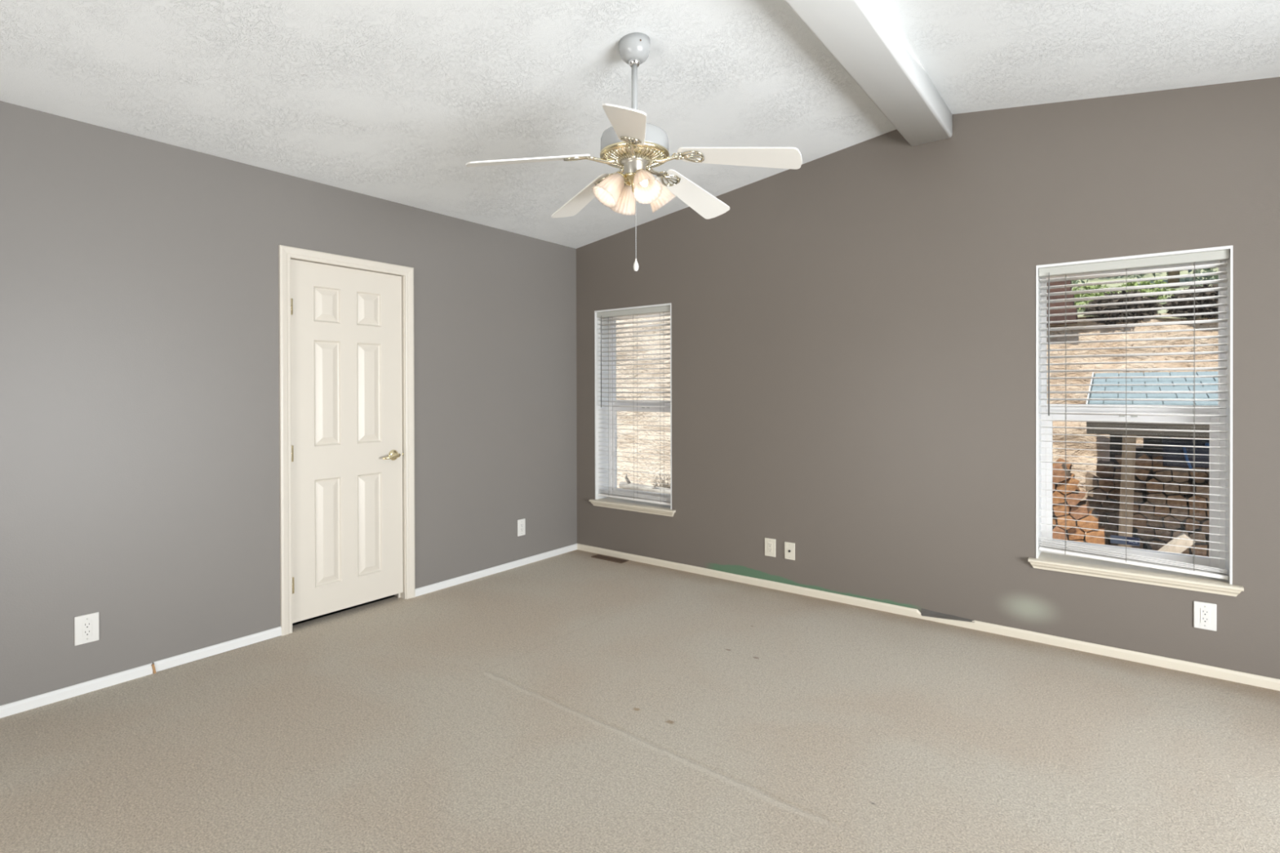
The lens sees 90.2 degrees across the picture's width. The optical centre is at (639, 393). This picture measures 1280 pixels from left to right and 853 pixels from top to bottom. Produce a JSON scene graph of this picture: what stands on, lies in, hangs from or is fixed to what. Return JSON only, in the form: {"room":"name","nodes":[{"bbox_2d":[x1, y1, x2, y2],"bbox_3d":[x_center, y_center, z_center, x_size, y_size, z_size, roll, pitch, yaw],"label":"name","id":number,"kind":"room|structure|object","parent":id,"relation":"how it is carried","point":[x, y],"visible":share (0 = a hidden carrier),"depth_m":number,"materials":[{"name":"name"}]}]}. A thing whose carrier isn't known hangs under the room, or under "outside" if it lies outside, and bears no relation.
{"room":"empty bedroom","nodes":[
{"label":"empty bedroom","id":0,"kind":"room"},
{"bbox_2d":[0,101,577,705],"bbox_3d":[-2.131,0.293,3.409,0.240,3.034,4.990,0,0,37],"label":"wall","id":1,"kind":"structure","parent":0,"point":[140,448],"depth_m":3.12,"materials":[{"name":"grey paint"}]},
{"bbox_2d":[74,612,99,645],"bbox_3d":[-2.432,1.034,2.807,0.009,0.126,0.084,0,0,37],"label":"wall outlet","id":2,"kind":"object","parent":1,"relation":"attached to","point":[86,628],"visible":1,"depth_m":2.80,"materials":[{"name":"white plastic"}]},
{"bbox_2d":[82,620,92,637],"bbox_3d":[-2.430,1.034,2.806,0.003,0.067,0.033,0,0,37],"label":"receptacle","id":3,"kind":"object","parent":2,"relation":"attached to","point":[86,624],"depth_m":2.81,"materials":[{"name":"white"}]},
{"bbox_2d":[0,626,281,718],"bbox_3d":[-2.666,1.290,2.496,0.013,0.050,2.399,0,0,37],"label":"baseboard","id":4,"kind":"structure","parent":1,"relation":"attached to","point":[19,706],"depth_m":2.92,"materials":[{"name":"white paint"}]},
{"bbox_2d":[278,244,414,635],"bbox_3d":[-1.731,0.251,3.797,0.169,2.111,0.815,0,0,37],"label":"door","id":5,"kind":"structure","parent":1,"relation":"in","point":[347,412],"depth_m":3.75,"materials":[{"name":"beige paint"}]},
{"bbox_2d":[414,543,577,596],"bbox_3d":[-0.985,1.277,4.713,0.013,0.047,1.536,0,0,37],"label":"baseboard","id":6,"kind":"structure","parent":1,"relation":"attached to","point":[460,580],"depth_m":4.59,"materials":[{"name":"white paint"}]},
{"bbox_2d":[517,518,524,536],"bbox_3d":[-0.897,1.013,4.832,0.009,0.124,0.076,0,0,37],"label":"wall outlet","id":7,"kind":"object","parent":1,"relation":"attached to","point":[521,523],"visible":1,"depth_m":4.82,"materials":[{"name":"white plastic"}]},
{"bbox_2d":[0,549,1279,852],"bbox_3d":[-0.154,1.411,2.017,6.596,0.200,4.870,0,0,37],"label":"floor","id":8,"kind":"structure","parent":0,"point":[574,701],"depth_m":2.42,"materials":[{"name":"beige carpet"}]},
{"bbox_2d":[591,554,628,563],"bbox_3d":[-0.238,1.295,5.007,0.310,0.006,0.090,0,0,37],"label":"floor vent","id":9,"kind":"object","parent":8,"relation":"in","point":[597,556],"visible":1,"depth_m":5.00,"materials":[{"name":"brown"}]},
{"bbox_2d":[0,0,1279,248],"bbox_3d":[0.222,-1.466,1.764,5.976,0.612,5.230,0,0,37],"label":"ceiling","id":10,"kind":"structure","parent":0,"point":[392,100],"depth_m":2.78,"materials":[{"name":"white paint"}]},
{"bbox_2d":[466,32,802,271],"bbox_3d":[0.010,-0.999,2.715,1.319,0.965,1.273,0,0,37],"label":"ceiling fan","id":11,"kind":"object","parent":10,"relation":"hanging from","point":[633,145],"visible":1,"depth_m":2.61,"materials":[{"name":"white wood"}]},
{"bbox_2d":[604,146,665,168],"bbox_3d":[-0.022,-0.982,2.680,0.269,0.031,0.269,0,0,37],"label":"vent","id":12,"kind":"object","parent":11,"relation":"attached to","point":[650,157],"depth_m":2.62,"materials":[{"name":"gold metal"}]},
{"bbox_2d":[783,0,952,146],"bbox_3d":[0.228,-1.502,1.759,0.226,0.151,4.750,0,0,37],"label":"ceiling beam","id":13,"kind":"structure","parent":10,"relation":"attached to","point":[862,36],"depth_m":2.78,"materials":[{"name":"white paint"}]},
{"bbox_2d":[576,76,1279,679],"bbox_3d":[1.733,0.092,3.759,5.976,3.413,0.240,0,0,37],"label":"wall","id":14,"kind":"structure","parent":0,"point":[854,338],"depth_m":3.64,"materials":[{"name":"grey paint"}]},
{"bbox_2d":[588,302,675,516],"bbox_3d":[-0.005,0.119,5.051,0.821,1.585,0.282,0,0,37],"label":"window","id":15,"kind":"structure","parent":14,"relation":"in","point":[602,501],"depth_m":5.23,"materials":[{"name":"white paint"}]},
{"bbox_2d":[596,305,671,505],"bbox_3d":[-0.045,0.090,5.000,0.735,1.498,0.073,0,0,37],"label":"blind","id":16,"kind":"object","parent":15,"relation":"attached to","point":[659,309],"visible":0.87,"depth_m":5.00,"materials":[{"name":"grey plastic"}]},
{"bbox_2d":[764,537,775,557],"bbox_3d":[0.869,1.027,4.264,0.080,0.120,0.009,0,0,37],"label":"wall outlet","id":17,"kind":"object","parent":14,"relation":"attached to","point":[770,544],"visible":1,"depth_m":4.26,"materials":[{"name":"beige plastic"}]},
{"bbox_2d":[784,542,795,559],"bbox_3d":[0.978,1.031,4.177,0.073,0.112,0.016,0,0,37],"label":"cable plate","id":18,"kind":"object","parent":14,"relation":"attached to","point":[789,548],"visible":1,"depth_m":4.18,"materials":[{"name":"beige plastic"}]},
{"bbox_2d":[577,543,1279,690],"bbox_3d":[1.656,1.275,3.667,5.460,0.048,0.013,0,0,37],"label":"baseboard","id":19,"kind":"structure","parent":14,"relation":"attached to","point":[1140,657],"depth_m":3.46,"materials":[{"name":"beige paint"}]},
{"bbox_2d":[920,608,973,622],"bbox_3d":[1.737,1.262,3.605,0.280,0.040,0.014,0,0,37],"label":"trim","id":20,"kind":"structure","parent":14,"relation":"attached to","point":[925,612],"depth_m":3.62,"materials":[{"name":"grey paint"}]},
{"bbox_2d":[1027,245,1244,596],"bbox_3d":[2.441,0.122,3.197,0.825,1.585,0.282,0,0,37],"label":"window","id":21,"kind":"structure","parent":14,"relation":"in","point":[1044,560],"depth_m":3.13,"materials":[{"name":"white paint"}]},
{"bbox_2d":[1110,534,1139,546],"bbox_3d":[2.492,0.755,3.280,0.120,0.042,0.003,0,0,37],"label":"sticker","id":22,"kind":"object","parent":21,"relation":"attached to","point":[1112,540],"visible":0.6,"depth_m":3.28,"materials":[{"name":"blue"}]},
{"bbox_2d":[1038,249,1229,579],"bbox_3d":[2.401,0.097,3.146,0.739,1.508,0.073,0,0,37],"label":"blind","id":23,"kind":"object","parent":21,"relation":"attached to","point":[1223,255],"visible":1,"depth_m":3.13,"materials":[{"name":"grey plastic"}]},
{"bbox_2d":[1193,600,1216,631],"bbox_3d":[2.608,1.026,2.946,0.080,0.124,0.009,0,0,37],"label":"wall outlet","id":24,"kind":"object","parent":14,"relation":"attached to","point":[1204,613],"visible":1,"depth_m":2.94,"materials":[{"name":"white plastic"}]},
{"bbox_2d":[1200,608,1209,624],"bbox_3d":[2.606,1.026,2.944,0.033,0.067,0.003,0,0,37],"label":"receptacle","id":25,"kind":"object","parent":24,"relation":"attached to","point":[1204,612],"depth_m":2.94,"materials":[{"name":"white"}]},
{"bbox_3d":[4.138,1.482,6.291,0.143,0.131,0.360,0,0,37],"label":"log","id":26,"kind":"object","parent":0,"visible":0},
{"bbox_2d":[1052,522,1068,540],"bbox_3d":[4.129,1.352,6.265,0.133,0.146,0.360,0,0,37],"label":"log","id":27,"kind":"object","parent":26,"relation":"on","point":[1056,529],"visible":0.67,"depth_m":6.13,"materials":[{"name":"brown wood"}]},
{"bbox_2d":[1057,511,1077,529],"bbox_3d":[4.181,1.235,6.240,0.151,0.135,0.360,0,0,37],"label":"log","id":28,"kind":"object","parent":27,"relation":"on","point":[1064,522],"visible":0.69,"depth_m":6.10,"materials":[{"name":"brown wood"}]},
{"bbox_2d":[1052,499,1071,516],"bbox_3d":[4.173,1.121,6.303,0.143,0.136,0.360,0,0,37],"label":"log","id":29,"kind":"object","parent":28,"relation":"on","point":[1062,508],"visible":0.68,"depth_m":6.16,"materials":[{"name":"brown wood"}]},
{"bbox_2d":[1052,488,1066,503],"bbox_3d":[4.134,1.007,6.312,0.132,0.137,0.360,0,0,37],"label":"log","id":30,"kind":"object","parent":29,"relation":"on","point":[1055,493],"visible":0.47,"depth_m":6.17,"materials":[{"name":"brown wood"}]},
{"bbox_3d":[5.143,1.563,6.291,0.127,0.129,0.400,0,0,37],"label":"log","id":31,"kind":"object","parent":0,"visible":0},
{"bbox_2d":[1148,533,1167,551],"bbox_3d":[5.081,1.471,6.270,0.140,0.122,0.400,0,0,37],"label":"log","id":32,"kind":"object","parent":31,"relation":"on","point":[1156,547],"visible":0.43,"depth_m":6.12,"materials":[{"name":"brown wood"}]},
{"bbox_2d":[1137,522,1155,542],"bbox_3d":[5.041,1.360,6.365,0.135,0.156,0.400,0,0,37],"label":"log","id":33,"kind":"object","parent":32,"relation":"on","point":[1146,531],"visible":0.62,"depth_m":6.21,"materials":[{"name":"brown wood"}]},
{"bbox_2d":[1132,508,1146,528],"bbox_3d":[4.935,1.236,6.346,0.156,0.150,0.400,0,0,37],"label":"log","id":34,"kind":"object","parent":33,"relation":"on","point":[1139,522],"visible":0.4,"depth_m":6.18,"materials":[{"name":"brown wood"}]},
{"bbox_2d":[1133,502,1138,513],"bbox_3d":[4.894,1.115,6.380,0.139,0.141,0.400,0,0,37],"label":"log","id":35,"kind":"object","parent":34,"relation":"on","point":[1135,507],"visible":0.14,"depth_m":6.20,"materials":[{"name":"brown wood"}]},
{"bbox_2d":[1107,484,1119,501],"bbox_3d":[4.840,1.005,6.493,0.125,0.132,0.400,0,0,37],"label":"log","id":36,"kind":"object","parent":35,"relation":"on","point":[1114,491],"visible":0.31,"depth_m":6.34,"materials":[{"name":"brown wood"}]},
{"bbox_2d":[1133,489,1142,503],"bbox_3d":[4.955,1.018,6.395,0.127,0.112,0.400,0,0,37],"label":"log","id":37,"kind":"object","parent":35,"relation":"on","point":[1137,500],"visible":0.4,"depth_m":6.22,"materials":[{"name":"brown wood"}]},
{"bbox_2d":[1133,475,1145,491],"bbox_3d":[4.989,0.891,6.401,0.111,0.121,0.400,0,0,37],"label":"log","id":38,"kind":"object","parent":37,"relation":"on","point":[1137,485],"visible":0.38,"depth_m":6.24,"materials":[{"name":"brown wood"}]},
{"bbox_2d":[1134,467,1150,480],"bbox_3d":[4.981,0.785,6.349,0.133,0.116,0.400,0,0,37],"label":"log","id":39,"kind":"object","parent":38,"relation":"on","point":[1137,470],"visible":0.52,"depth_m":6.19,"materials":[{"name":"brown wood"}]},
{"bbox_2d":[1135,452,1151,469],"bbox_3d":[4.988,0.655,6.327,0.126,0.148,0.400,0,0,37],"label":"log","id":40,"kind":"object","parent":39,"relation":"on","point":[1142,455],"visible":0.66,"depth_m":6.17,"materials":[{"name":"brown wood"}]},
{"bbox_2d":[1139,496,1154,517],"bbox_3d":[4.997,1.115,6.297,0.105,0.153,0.400,0,0,37],"label":"log","id":41,"kind":"object","parent":34,"relation":"on","point":[1149,508],"visible":0.75,"depth_m":6.14,"materials":[{"name":"brown wood"}]},
{"bbox_2d":[1146,513,1163,528],"bbox_3d":[5.104,1.242,6.331,0.121,0.127,0.400,0,0,37],"label":"log","id":42,"kind":"object","parent":33,"relation":"on","point":[1155,524],"visible":0.56,"depth_m":6.17,"materials":[{"name":"brown wood"}]},
{"bbox_2d":[1153,502,1169,517],"bbox_3d":[5.113,1.119,6.263,0.116,0.124,0.400,0,0,37],"label":"log","id":43,"kind":"object","parent":42,"relation":"on","point":[1159,509],"visible":0.51,"depth_m":6.11,"materials":[{"name":"brown wood"}]},
{"bbox_2d":[1146,490,1166,505],"bbox_3d":[5.060,1.008,6.261,0.142,0.118,0.400,0,0,37],"label":"log","id":44,"kind":"object","parent":43,"relation":"on","point":[1157,495],"visible":0.79,"depth_m":6.11,"materials":[{"name":"brown wood"}]},
{"bbox_2d":[1145,474,1163,493],"bbox_3d":[5.048,0.881,6.269,0.127,0.142,0.400,0,0,37],"label":"log","id":45,"kind":"object","parent":44,"relation":"on","point":[1158,486],"visible":0.83,"depth_m":6.12,"materials":[{"name":"brown wood"}]},
{"bbox_2d":[1152,469,1171,483],"bbox_3d":[5.138,0.793,6.287,0.134,0.128,0.400,0,0,37],"label":"log","id":46,"kind":"object","parent":45,"relation":"on","point":[1166,472],"visible":0.62,"depth_m":6.12,"materials":[{"name":"brown wood"}]},
{"bbox_2d":[1151,453,1168,471],"bbox_3d":[5.126,0.672,6.293,0.126,0.163,0.400,0,0,37],"label":"log","id":47,"kind":"object","parent":46,"relation":"on","point":[1158,456],"visible":0.56,"depth_m":6.15,"materials":[{"name":"brown wood"}]},
{"bbox_2d":[1155,522,1171,542],"bbox_3d":[5.127,1.354,6.266,0.121,0.131,0.400,0,0,37],"label":"log","id":48,"kind":"object","parent":32,"relation":"on","point":[1162,532],"visible":0.69,"depth_m":6.11,"materials":[{"name":"brown wood"}]},
{"label":"outside","id":49,"kind":"structure","parent":0,"visible":0},
{"bbox_2d":[617,485,1152,550],"bbox_3d":[0.659,1.733,7.721,19.000,0.200,4.760,0,0,37],"label":"ground","id":50,"kind":"structure","parent":49,"point":[1148,547],"depth_m":6.74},
{"bbox_2d":[618,473,671,493],"bbox_3d":[0.235,1.457,9.700,1.476,0.392,0.171,0,0,41],"label":"fallen branch","id":51,"kind":"object","parent":50,"relation":"on","point":[628,483],"visible":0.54,"depth_m":9.84,"materials":[{"name":"grey wood"}]},
{"bbox_2d":[652,471,671,488],"bbox_3d":[0.419,1.429,10.138,0.569,0.399,0.575,0,0,-10],"label":"dry shrub","id":52,"kind":"object","parent":50,"relation":"on","point":[656,477],"visible":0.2,"depth_m":10.12,"materials":[{"name":"beige plant"}]},
{"bbox_2d":[1085,371,1217,547],"bbox_3d":[5.617,0.700,5.518,2.839,1.862,1.770,0,0,37],"label":"woodshed","id":53,"kind":"object","parent":50,"relation":"on","point":[1122,528],"visible":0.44,"depth_m":6.06,"materials":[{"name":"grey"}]},
{"bbox_2d":[1188,547,1207,556],"bbox_3d":[5.341,1.569,6.113,0.148,0.118,0.400,0,0,37],"label":"log","id":54,"kind":"object","parent":50,"relation":"on","point":[1190,551],"visible":0.02,"depth_m":6.11,"materials":[{"name":"brown wood"}]},
{"bbox_2d":[1190,542,1207,556],"bbox_3d":[5.320,1.453,6.098,0.121,0.110,0.400,0,0,37],"label":"log","id":55,"kind":"object","parent":54,"relation":"on","point":[1201,552],"visible":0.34,"depth_m":5.94,"materials":[{"name":"brown wood"}]},
{"bbox_2d":[1186,528,1205,542],"bbox_3d":[5.338,1.340,6.130,0.112,0.115,0.400,0,0,37],"label":"log","id":56,"kind":"object","parent":55,"relation":"on","point":[1194,535],"visible":0.5,"depth_m":5.98,"materials":[{"name":"brown wood"}]},
{"bbox_2d":[1199,515,1208,533],"bbox_3d":[5.361,1.226,6.019,0.130,0.125,0.400,0,0,37],"label":"log","id":57,"kind":"object","parent":56,"relation":"on","point":[1205,529],"visible":0.4,"depth_m":5.89,"materials":[{"name":"brown wood"}]},
{"bbox_3d":[4.785,1.570,6.501,0.151,0.114,0.400,0,0,37],"label":"log","id":58,"kind":"object","parent":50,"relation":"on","visible":0},
{"bbox_2d":[1109,533,1118,546],"bbox_3d":[4.824,1.463,6.438,0.133,0.146,0.400,0,0,37],"label":"log","id":59,"kind":"object","parent":58,"relation":"on","point":[1111,544],"visible":0.03,"depth_m":6.30,"materials":[{"name":"brown wood"}]},
{"bbox_2d":[1103,518,1118,537],"bbox_3d":[4.775,1.358,6.478,0.129,0.134,0.400,0,0,37],"label":"log","id":60,"kind":"object","parent":59,"relation":"on","point":[1113,527],"visible":0.5,"depth_m":6.32,"materials":[{"name":"brown wood"}]},
{"bbox_2d":[1107,510,1119,524],"bbox_3d":[4.832,1.229,6.473,0.141,0.137,0.400,0,0,37],"label":"log","id":61,"kind":"object","parent":60,"relation":"on","point":[1113,520],"visible":0.38,"depth_m":6.33,"materials":[{"name":"brown wood"}]},
{"bbox_2d":[1102,495,1119,513],"bbox_3d":[4.805,1.126,6.509,0.149,0.135,0.400,0,0,37],"label":"log","id":62,"kind":"object","parent":61,"relation":"on","point":[1105,504],"visible":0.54,"depth_m":6.36,"materials":[{"name":"brown wood"}]},
{"bbox_3d":[4.648,1.555,6.579,0.162,0.146,0.400,0,0,37],"label":"log","id":63,"kind":"object","parent":50,"relation":"on","visible":0},
{"bbox_2d":[1105,535,1109,545],"bbox_3d":[4.715,1.464,6.543,0.158,0.146,0.400,0,0,37],"label":"log","id":64,"kind":"object","parent":63,"relation":"on","point":[1107,540],"visible":0.16,"depth_m":6.35,"materials":[{"name":"brown wood"}]},
{"bbox_3d":[4.658,1.351,6.567,0.163,0.154,0.400,0,0,37],"label":"log","id":65,"kind":"object","parent":64,"relation":"on","visible":0},
{"bbox_2d":[1088,503,1107,522],"bbox_3d":[4.741,1.235,6.610,0.160,0.140,0.400,0,0,37],"label":"log","id":66,"kind":"object","parent":65,"relation":"on","point":[1101,518],"visible":0.35,"depth_m":6.43,"materials":[{"name":"brown wood"}]},
{"bbox_2d":[1085,495,1102,510],"bbox_3d":[4.707,1.109,6.632,0.158,0.146,0.400,0,0,37],"label":"log","id":67,"kind":"object","parent":66,"relation":"on","point":[1091,504],"visible":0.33,"depth_m":6.47,"materials":[{"name":"brown wood"}]},
{"bbox_2d":[1087,484,1106,500],"bbox_3d":[4.693,1.007,6.550,0.161,0.127,0.400,0,0,37],"label":"log","id":68,"kind":"object","parent":67,"relation":"on","point":[1101,497],"visible":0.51,"depth_m":6.39,"materials":[{"name":"brown wood"}]},
{"bbox_2d":[1084,471,1098,491],"bbox_3d":[4.659,0.909,6.576,0.104,0.170,0.400,0,0,37],"label":"log","id":69,"kind":"object","parent":68,"relation":"on","point":[1090,482],"visible":0.93,"depth_m":6.43,"materials":[{"name":"brown wood"}]},
{"bbox_2d":[1098,475,1114,492],"bbox_3d":[4.744,0.912,6.485,0.123,0.130,0.400,0,0,37],"label":"log","id":70,"kind":"object","parent":68,"relation":"on","point":[1110,482],"visible":0.74,"depth_m":6.33,"materials":[{"name":"brown wood"}]},
{"bbox_2d":[1096,460,1114,477],"bbox_3d":[4.772,0.772,6.547,0.143,0.137,0.400,0,0,37],"label":"log","id":71,"kind":"object","parent":70,"relation":"on","point":[1099,468],"visible":0.86,"depth_m":6.40,"materials":[{"name":"brown wood"}]},
{"bbox_3d":[5.226,1.571,6.195,0.121,0.113,0.400,0,0,37],"label":"log","id":72,"kind":"object","parent":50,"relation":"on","visible":0},
{"bbox_2d":[1170,537,1189,554],"bbox_3d":[5.226,1.462,6.205,0.151,0.098,0.400,0,0,37],"label":"log","id":73,"kind":"object","parent":72,"relation":"on","point":[1186,551],"visible":0.11,"depth_m":6.01,"materials":[{"name":"brown wood"}]},
{"bbox_2d":[1170,524,1188,540],"bbox_3d":[5.201,1.353,6.156,0.127,0.123,0.400,0,0,37],"label":"log","id":74,"kind":"object","parent":73,"relation":"on","point":[1174,533],"visible":0.3,"depth_m":6.03,"materials":[{"name":"brown wood"}]},
{"bbox_2d":[1162,512,1181,530],"bbox_3d":[5.184,1.232,6.231,0.126,0.140,0.400,0,0,37],"label":"log","id":75,"kind":"object","parent":74,"relation":"on","point":[1172,526],"visible":0.66,"depth_m":6.08,"materials":[{"name":"brown wood"}]},
{"bbox_2d":[1168,506,1187,521],"bbox_3d":[5.214,1.136,6.187,0.125,0.138,0.400,0,0,37],"label":"log","id":76,"kind":"object","parent":75,"relation":"on","point":[1179,511],"visible":0.64,"depth_m":6.03,"materials":[{"name":"brown wood"}]},
{"bbox_2d":[1164,492,1186,507],"bbox_3d":[5.201,1.021,6.201,0.144,0.126,0.400,0,0,37],"label":"log","id":77,"kind":"object","parent":76,"relation":"on","point":[1172,503],"visible":0.69,"depth_m":6.05,"materials":[{"name":"brown wood"}]},
{"bbox_2d":[1162,478,1178,494],"bbox_3d":[5.182,0.901,6.238,0.111,0.129,0.400,0,0,37],"label":"log","id":78,"kind":"object","parent":77,"relation":"on","point":[1170,487],"visible":0.59,"depth_m":6.08,"materials":[{"name":"brown wood"}]},
{"bbox_2d":[1177,480,1194,494],"bbox_3d":[5.284,0.895,6.184,0.099,0.123,0.400,0,0,37],"label":"log","id":79,"kind":"object","parent":77,"relation":"on","point":[1182,488],"visible":0.62,"depth_m":6.03,"materials":[{"name":"brown wood"}]},
{"bbox_2d":[1170,469,1188,483],"bbox_3d":[5.239,0.792,6.201,0.118,0.109,0.400,0,0,37],"label":"log","id":80,"kind":"object","parent":79,"relation":"on","point":[1180,473],"visible":0.75,"depth_m":6.05,"materials":[{"name":"brown wood"}]},
{"bbox_2d":[1169,466,1189,471],"bbox_3d":[5.206,0.663,6.172,0.134,0.135,0.400,0,0,37],"label":"log","id":81,"kind":"object","parent":80,"relation":"on","point":[1170,466],"visible":0.24,"depth_m":6.02,"materials":[{"name":"brown wood"}]},
{"bbox_2d":[1161,436,1208,469],"bbox_3d":[5.195,0.550,5.915,0.551,0.288,0.268,0,0,37],"label":"tarp","id":82,"kind":"object","parent":81,"relation":"on","point":[1175,457],"visible":0.48,"depth_m":5.91,"materials":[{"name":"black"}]},
{"bbox_2d":[1182,514,1199,531],"bbox_3d":[5.294,1.229,6.134,0.106,0.124,0.400,0,0,37],"label":"log","id":83,"kind":"object","parent":74,"relation":"on","point":[1188,527],"visible":0.62,"depth_m":5.99,"materials":[{"name":"brown wood"}]},
{"bbox_2d":[1186,502,1206,520],"bbox_3d":[5.330,1.133,6.119,0.121,0.110,0.400,0,0,37],"label":"log","id":84,"kind":"object","parent":83,"relation":"on","point":[1197,513],"visible":0.63,"depth_m":5.96,"materials":[{"name":"brown wood"}]},
{"bbox_2d":[1185,493,1207,509],"bbox_3d":[5.334,1.012,6.127,0.133,0.123,0.400,0,0,37],"label":"log","id":85,"kind":"object","parent":84,"relation":"on","point":[1188,496],"visible":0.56,"depth_m":5.97,"materials":[{"name":"brown wood"}]},
{"bbox_2d":[1192,480,1208,497],"bbox_3d":[5.339,0.901,6.049,0.131,0.124,0.400,0,0,37],"label":"log","id":86,"kind":"object","parent":85,"relation":"on","point":[1204,490],"visible":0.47,"depth_m":5.91,"materials":[{"name":"brown wood"}]},
{"bbox_2d":[1187,470,1208,483],"bbox_3d":[5.361,0.787,6.143,0.128,0.105,0.400,0,0,37],"label":"log","id":87,"kind":"object","parent":86,"relation":"on","point":[1197,473],"visible":0.68,"depth_m":5.98,"materials":[{"name":"brown wood"}]},
{"bbox_3d":[4.374,1.560,6.090,0.166,0.141,0.360,0,0,37],"label":"log","id":88,"kind":"object","parent":50,"relation":"on","visible":0},
{"bbox_3d":[4.342,1.470,6.151,0.107,0.116,0.360,0,0,37],"label":"log","id":89,"kind":"object","parent":88,"relation":"on","visible":0},
{"bbox_2d":[1085,525,1105,544],"bbox_3d":[4.372,1.363,6.122,0.150,0.149,0.360,0,0,37],"label":"log","id":90,"kind":"object","parent":89,"relation":"on","point":[1095,532],"visible":0.71,"depth_m":5.99,"materials":[{"name":"brown wood"}]},
{"bbox_2d":[1077,510,1099,532],"bbox_3d":[4.330,1.225,6.163,0.164,0.165,0.360,0,0,37],"label":"log","id":91,"kind":"object","parent":90,"relation":"on","point":[1090,518],"visible":0.84,"depth_m":6.03,"materials":[{"name":"brown wood"}]},
{"bbox_2d":[1070,500,1089,519],"bbox_3d":[4.288,1.127,6.220,0.143,0.154,0.360,0,0,37],"label":"log","id":92,"kind":"object","parent":91,"relation":"on","point":[1082,503],"visible":0.81,"depth_m":6.08,"materials":[{"name":"brown wood"}]},
{"bbox_2d":[1065,489,1086,506],"bbox_3d":[4.245,1.016,6.211,0.152,0.124,0.360,0,0,37],"label":"log","id":93,"kind":"object","parent":92,"relation":"on","point":[1073,495],"visible":0.81,"depth_m":6.08,"materials":[{"name":"brown wood"}]},
{"bbox_2d":[1056,477,1079,494],"bbox_3d":[4.207,0.902,6.269,0.172,0.140,0.360,0,0,37],"label":"log","id":94,"kind":"object","parent":93,"relation":"on","point":[1065,486],"visible":0.81,"depth_m":6.14,"materials":[{"name":"brown wood"}]},
{"bbox_2d":[1052,463,1071,483],"bbox_3d":[4.138,0.778,6.286,0.162,0.182,0.360,0,0,37],"label":"log","id":95,"kind":"object","parent":94,"relation":"on","point":[1063,473],"visible":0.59,"depth_m":6.15,"materials":[{"name":"brown wood"}]},
{"bbox_3d":[4.291,1.578,6.226,0.131,0.105,0.360,0,0,37],"label":"log","id":96,"kind":"object","parent":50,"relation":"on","visible":0},
{"bbox_2d":[1069,534,1085,542],"bbox_3d":[4.246,1.454,6.202,0.133,0.127,0.360,0,0,37],"label":"log","id":97,"kind":"object","parent":96,"relation":"on","point":[1083,539],"visible":0.14,"depth_m":6.11,"materials":[{"name":"brown wood"}]},
{"bbox_2d":[1067,521,1084,539],"bbox_3d":[4.268,1.333,6.231,0.138,0.138,0.360,0,0,37],"label":"log","id":98,"kind":"object","parent":97,"relation":"on","point":[1072,531],"visible":0.56,"depth_m":6.09,"materials":[{"name":"brown wood"}]},
{"bbox_3d":[4.798,1.570,5.963,0.160,0.122,0.156,0,0,37],"label":"log","id":99,"kind":"object","parent":50,"relation":"on","visible":0},
{"bbox_2d":[1157,532,1195,553],"bbox_3d":[4.863,1.384,5.788,0.261,0.272,0.118,0,0,37],"label":"log","id":100,"kind":"object","parent":99,"relation":"on","point":[1181,542],"visible":0.71,"depth_m":5.74,"materials":[{"name":"beige wood"}]},
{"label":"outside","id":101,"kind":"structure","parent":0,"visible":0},
{"bbox_2d":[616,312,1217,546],"bbox_3d":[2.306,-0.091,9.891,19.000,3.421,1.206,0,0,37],"label":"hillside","id":102,"kind":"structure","parent":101,"point":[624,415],"depth_m":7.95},
{"bbox_2d":[1046,280,1077,324],"bbox_3d":[4.822,-1.155,8.474,1.620,0.535,0.180,0,0,37],"label":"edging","id":103,"kind":"object","parent":102,"relation":"on","point":[1068,282],"visible":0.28,"depth_m":8.02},
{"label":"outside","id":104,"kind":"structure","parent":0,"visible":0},
{"bbox_2d":[1071,264,1217,318],"bbox_3d":[6.889,-2.911,15.932,19.000,4.030,14.300,0,0,37],"label":"meadow","id":105,"kind":"structure","parent":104,"point":[1184,272],"depth_m":11.63,"materials":[{"name":"plant"}]},
{"bbox_2d":[1072,284,1118,310],"bbox_3d":[6.219,-1.320,8.845,0.724,0.441,0.663,0,0,37],"label":"bush","id":106,"kind":"object","parent":105,"relation":"on","point":[1090,287],"visible":0.32,"depth_m":8.76,"materials":[{"name":"green plant"}]},
{"bbox_2d":[1083,289,1162,324],"bbox_3d":[5.947,-1.028,7.875,0.816,0.504,0.581,0,0,37],"label":"shrub","id":107,"kind":"object","parent":105,"relation":"on","point":[1149,313],"visible":0.62,"depth_m":7.75,"materials":[{"name":"green plant"}]},
{"bbox_2d":[1114,277,1177,304],"bbox_3d":[7.016,-1.400,8.887,0.718,0.467,0.628,0,0,37],"label":"bush","id":108,"kind":"object","parent":105,"relation":"on","point":[1156,282],"visible":0.31,"depth_m":8.76,"materials":[{"name":"green plant"}]},
{"bbox_2d":[1102,263,1217,288],"bbox_3d":[8.447,-2.974,10.038,2.121,3.256,1.811,0,0,37],"label":"tree","id":109,"kind":"object","parent":105,"relation":"on","point":[1208,270],"visible":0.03,"depth_m":10.06,"materials":[{"name":"green plant"}]},
{"bbox_2d":[1161,284,1217,324],"bbox_3d":[6.569,-1.033,7.412,0.821,0.528,0.571,0,0,37],"label":"shrub","id":110,"kind":"object","parent":105,"relation":"on","point":[1211,301],"visible":0.36,"depth_m":7.36,"materials":[{"name":"green plant"}]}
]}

